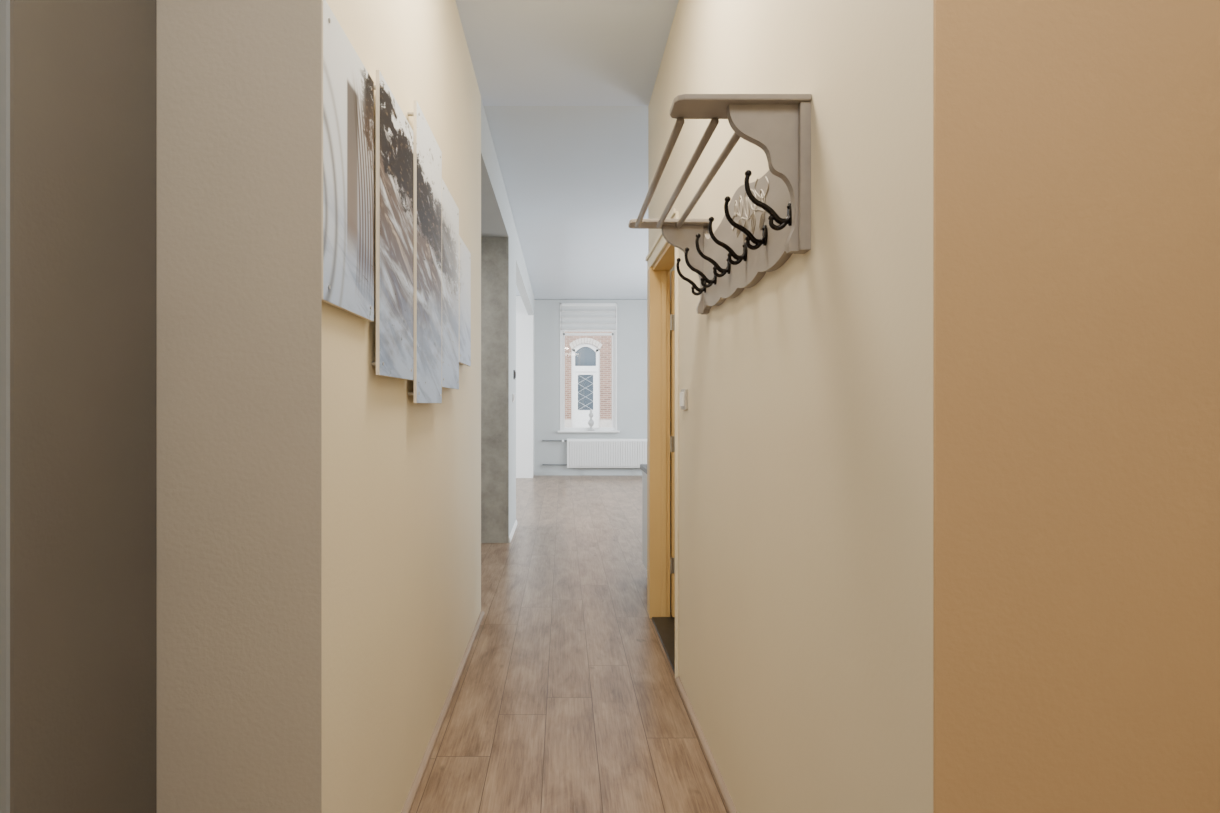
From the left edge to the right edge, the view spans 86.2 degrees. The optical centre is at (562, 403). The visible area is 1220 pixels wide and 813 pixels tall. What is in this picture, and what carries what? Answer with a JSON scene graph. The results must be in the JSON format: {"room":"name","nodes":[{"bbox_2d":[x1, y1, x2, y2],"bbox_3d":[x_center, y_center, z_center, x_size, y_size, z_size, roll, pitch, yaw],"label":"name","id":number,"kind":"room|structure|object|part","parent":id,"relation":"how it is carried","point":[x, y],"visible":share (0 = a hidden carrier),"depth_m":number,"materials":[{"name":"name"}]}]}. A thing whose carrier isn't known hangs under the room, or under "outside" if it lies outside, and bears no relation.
{"room":"home hallway","nodes":[
{"label":"home hallway","id":0,"kind":"room"},
{"bbox_2d":[0,0,155,812],"bbox_3d":[-1.345,-0.290,1.125,1.110,3.080,0.391,0,0,0],"label":"wall","id":1,"kind":"structure","parent":0,"point":[78,77],"depth_m":1.05,"materials":[{"name":"beige paint"}]},
{"bbox_2d":[156,0,321,812],"bbox_3d":[-0.629,-0.290,1.291,0.321,3.080,0.058,0,0,0],"label":"wall","id":2,"kind":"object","parent":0,"point":[239,82],"visible":0.93,"depth_m":1.26,"materials":[{"name":"beige paint"}]},
{"bbox_2d":[322,0,533,812],"bbox_3d":[-1.244,-0.290,6.126,1.512,3.080,9.708,0,0,0],"label":"wall","id":3,"kind":"structure","parent":0,"point":[401,477],"depth_m":1.99,"materials":[{"name":"beige paint"}]},
{"bbox_2d":[322,0,373,321],"bbox_3d":[-0.478,-0.502,1.446,0.020,0.595,0.341,0,0,0],"label":"art panel","id":4,"kind":"object","parent":3,"relation":"attached to","point":[347,86],"visible":0.86,"depth_m":1.41,"materials":[{"name":"metal"}]},
{"bbox_2d":[371,70,412,379],"bbox_3d":[-0.473,-0.456,1.817,0.030,0.766,0.370,0,0,0],"label":"art panel","id":5,"kind":"object","parent":3,"relation":"attached to","point":[394,134],"visible":0.96,"depth_m":1.77,"materials":[{"name":"metal"}]},
{"bbox_2d":[407,100,441,402],"bbox_3d":[-0.470,-0.472,2.223,0.036,0.939,0.415,0,0,0],"label":"art panel","id":6,"kind":"object","parent":3,"relation":"attached to","point":[427,153],"visible":1,"depth_m":2.18,"materials":[{"name":"metal"}]},
{"bbox_2d":[401,611,483,812],"bbox_3d":[-0.478,1.240,2.595,0.020,0.020,2.550,0,0,0],"label":"baseboard","id":7,"kind":"structure","parent":3,"relation":"attached to","point":[410,799],"depth_m":2.47,"materials":[{"name":"beige wood"}]},
{"bbox_2d":[442,179,458,388],"bbox_3d":[-0.470,-0.457,2.640,0.036,0.786,0.396,0,0,0],"label":"art panel","id":8,"kind":"object","parent":3,"relation":"attached to","point":[450,211],"visible":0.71,"depth_m":2.63,"materials":[{"name":"metal"}]},
{"bbox_2d":[459,235,470,365],"bbox_3d":[-0.470,-0.463,3.026,0.036,0.556,0.348,0,0,0],"label":"art panel","id":9,"kind":"object","parent":3,"relation":"attached to","point":[464,254],"visible":0.79,"depth_m":3.00,"materials":[{"name":"metal"}]},
{"bbox_2d":[509,520,516,542],"bbox_3d":[-0.481,1.225,6.305,0.014,0.050,0.890,0,0,0],"label":"baseboard","id":10,"kind":"structure","parent":3,"relation":"attached to","point":[515,523],"depth_m":6.23,"materials":[{"name":"white paint"}]},
{"bbox_2d":[481,237,508,542],"bbox_3d":[-1.244,-0.125,5.891,1.511,2.750,0.107,0,0,0],"label":"wall","id":11,"kind":"structure","parent":0,"point":[493,249],"depth_m":5.84,"materials":[{"name":"concrete"}]},
{"bbox_2d":[516,296,533,477],"bbox_3d":[-0.854,-0.290,11.190,0.693,3.080,0.420,0,0,0],"label":"wall pier","id":12,"kind":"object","parent":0,"point":[524,322],"visible":0.29,"depth_m":10.98,"materials":[{"name":"white paint"}]},
{"bbox_2d":[455,0,678,299],"bbox_3d":[-0.200,-1.905,5.050,6.800,0.150,13.300,0,0,0],"label":"ceiling","id":13,"kind":"structure","parent":0,"point":[575,178],"depth_m":4.27,"materials":[{"name":"white paint"}]},
{"bbox_2d":[410,475,727,812],"bbox_3d":[-0.200,1.300,5.050,6.800,0.100,13.300,0,0,0],"label":"floor","id":14,"kind":"structure","parent":0,"point":[567,698],"depth_m":2.89,"materials":[{"name":"brown wood"}]},
{"bbox_2d":[642,471,646,570],"bbox_3d":[1.387,0.863,4.418,1.625,0.775,0.716,0,0,0],"label":"base cabinet","id":15,"kind":"object","parent":14,"relation":"on","point":[644,475],"visible":0.09,"depth_m":4.59,"materials":[{"name":"grey paint"}]},
{"bbox_2d":[640,464,646,473],"bbox_3d":[1.381,0.457,4.390,1.637,0.034,0.740,0,0,0],"label":"countertop","id":16,"kind":"structure","parent":15,"relation":"on","point":[643,467],"depth_m":4.59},
{"bbox_2d":[534,300,646,470],"bbox_3d":[-0.200,-0.290,11.550,6.800,3.080,0.300,0,0,0],"label":"wall","id":17,"kind":"structure","parent":0,"point":[631,314],"depth_m":11.40,"materials":[{"name":"grey paint"}]},
{"bbox_2d":[534,471,641,474],"bbox_3d":[1.300,1.215,11.393,3.600,0.070,0.015,0,0,0],"label":"baseboard","id":18,"kind":"structure","parent":17,"relation":"attached to","point":[535,472],"depth_m":11.38,"materials":[{"name":"grey paint"}]},
{"bbox_2d":[542,439,646,475],"bbox_3d":[0.568,0.928,11.335,1.864,0.644,0.130,0,0,0],"label":"radiator","id":19,"kind":"object","parent":17,"relation":"attached to","point":[581,453],"visible":0.93,"depth_m":11.28,"materials":[{"name":"white metal"}]},
{"bbox_3d":[0.785,0.863,11.295,1.430,0.494,0.040,0,0,0],"label":"panel","id":20,"kind":"part","parent":19,"relation":"part of","materials":[{"name":"white paint"}]},
{"bbox_2d":[670,265,674,611],"bbox_3d":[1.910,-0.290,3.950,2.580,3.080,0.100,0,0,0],"label":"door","id":21,"kind":"structure","parent":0,"point":[673,267],"depth_m":3.90,"materials":[{"name":"yellow paint"}]},
{"bbox_2d":[648,0,932,812],"bbox_3d":[1.212,-0.290,2.461,1.375,3.080,3.078,0,0,0],"label":"wall","id":22,"kind":"structure","parent":0,"point":[806,428],"depth_m":1.35,"materials":[{"name":"beige paint"}]},
{"bbox_2d":[647,244,674,617],"bbox_3d":[0.565,0.225,3.447,0.120,2.050,0.965,0,0,0],"label":"trim","id":23,"kind":"structure","parent":22,"relation":"attached to","point":[658,276],"depth_m":3.79,"materials":[{"name":"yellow wood"}]},
{"bbox_2d":[645,208,678,677],"bbox_3d":[0.512,0.182,3.435,0.026,2.135,1.000,0,0,0],"label":"trim","id":24,"kind":"structure","parent":22,"relation":"attached to","point":[660,243],"depth_m":2.95,"materials":[{"name":"beige paint"}]},
{"bbox_2d":[652,617,674,673],"bbox_3d":[0.588,1.243,3.369,0.145,0.014,0.809,0,0,0],"label":"threshold","id":25,"kind":"object","parent":22,"relation":"attached to","point":[665,626],"depth_m":3.48,"materials":[{"name":"black stone"}]},
{"bbox_2d":[670,271,674,616],"bbox_3d":[1.034,0.230,3.738,0.833,2.000,0.115,0,0,0],"label":"door","id":26,"kind":"structure","parent":22,"relation":"in","point":[672,315],"depth_m":3.75,"materials":[{"name":"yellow wood"}]},
{"bbox_2d":[680,389,687,409],"bbox_3d":[0.515,-0.020,2.780,0.020,0.088,0.105,0,0,0],"label":"light switch","id":27,"kind":"object","parent":22,"relation":"attached to","point":[684,392],"visible":1,"depth_m":2.74,"materials":[{"name":"white plastic"}]},
{"bbox_2d":[675,676,736,812],"bbox_3d":[0.515,1.240,1.933,0.020,0.020,2.005,0,0,0],"label":"baseboard","id":28,"kind":"structure","parent":22,"relation":"attached to","point":[726,797],"depth_m":2.31,"materials":[{"name":"beige wood"}]},
{"bbox_2d":[628,94,811,313],"bbox_3d":[0.381,-0.490,1.875,0.288,0.330,1.010,0,0,0],"label":"coat rack","id":29,"kind":"object","parent":22,"relation":"attached to","point":[767,220],"visible":1,"depth_m":1.55,"materials":[{"name":"beige wood"}]},
{"bbox_3d":[0.263,-0.633,1.880,0.018,0.019,0.850,0,0,0],"label":"rod","id":30,"kind":"part","parent":29,"relation":"part of","materials":[{"name":"beige wood"}]},
{"bbox_3d":[0.381,-0.648,2.337,0.288,0.014,0.085,0,0,0],"label":"shelf rail","id":31,"kind":"part","parent":29,"relation":"part of","materials":[{"name":"beige wood"}]},
{"bbox_3d":[0.340,-0.633,1.880,0.018,0.019,0.850,0,0,0],"label":"rod","id":32,"kind":"part","parent":29,"relation":"part of","materials":[{"name":"beige wood"}]},
{"bbox_3d":[0.410,-0.633,1.880,0.018,0.019,0.850,0,0,0],"label":"rod","id":33,"kind":"part","parent":29,"relation":"part of","materials":[{"name":"beige wood"}]},
{"bbox_3d":[0.381,-0.648,1.417,0.288,0.014,0.095,0,0,0],"label":"shelf rail","id":34,"kind":"part","parent":29,"relation":"part of","materials":[{"name":"beige wood"}]},
{"bbox_2d":[933,0,1219,812],"bbox_3d":[1.212,-0.290,0.919,1.375,3.080,0.006,0,0,0],"label":"wall","id":35,"kind":"structure","parent":0,"point":[1076,143],"depth_m":0.92,"materials":[{"name":"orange paint"}]},
{"label":"outside","id":36,"kind":"structure","parent":0,"visible":0},
{"bbox_3d":[1.000,1.525,16.600,30.000,0.150,9.800,0,0,0],"label":"street","id":37,"kind":"object","parent":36,"visible":0},
{"bbox_2d":[558,303,619,431],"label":"window","id":38,"kind":"structure","parent":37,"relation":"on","point":[588,359],"depth_m":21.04,"materials":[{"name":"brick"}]},
{"bbox_3d":[0.730,-0.260,21.100,0.920,3.420,0.110,0,0,0],"label":"door frame","id":39,"kind":"part","parent":38,"relation":"part of","materials":[{"name":"white paint"}]},
{"bbox_3d":[0.730,-1.540,21.095,0.680,0.660,0.010,0,0,0],"label":"transom glass","id":40,"kind":"part","parent":38,"relation":"part of","materials":[{"name":"clear glass"}]},
{"bbox_3d":[0.730,0.190,21.095,0.680,2.520,0.050,0,0,0],"label":"door","id":41,"kind":"part","parent":38,"relation":"part of","materials":[{"name":"white paint"}]},
{"bbox_3d":[0.730,-0.375,21.114,0.500,1.150,0.008,0,0,0],"label":"door glass","id":42,"kind":"part","parent":38,"relation":"part of","materials":[{"name":"clear glass"}]},
{"bbox_2d":[561,304,615,331],"bbox_3d":[0.447,-1.510,11.384,0.950,0.480,0.072,0,0,0],"label":"window blind","id":43,"kind":"object","parent":38,"relation":"attached to","point":[574,317],"visible":1,"depth_m":11.37,"materials":[{"name":"white paint"}]},
{"bbox_2d":[588,409,594,430],"bbox_3d":[0.490,0.279,11.360,0.124,0.380,0.124,0,0,0],"label":"candle holder","id":44,"kind":"object","parent":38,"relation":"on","point":[590,422],"visible":1,"depth_m":11.33,"materials":[{"name":"white ceramic"}]}
]}

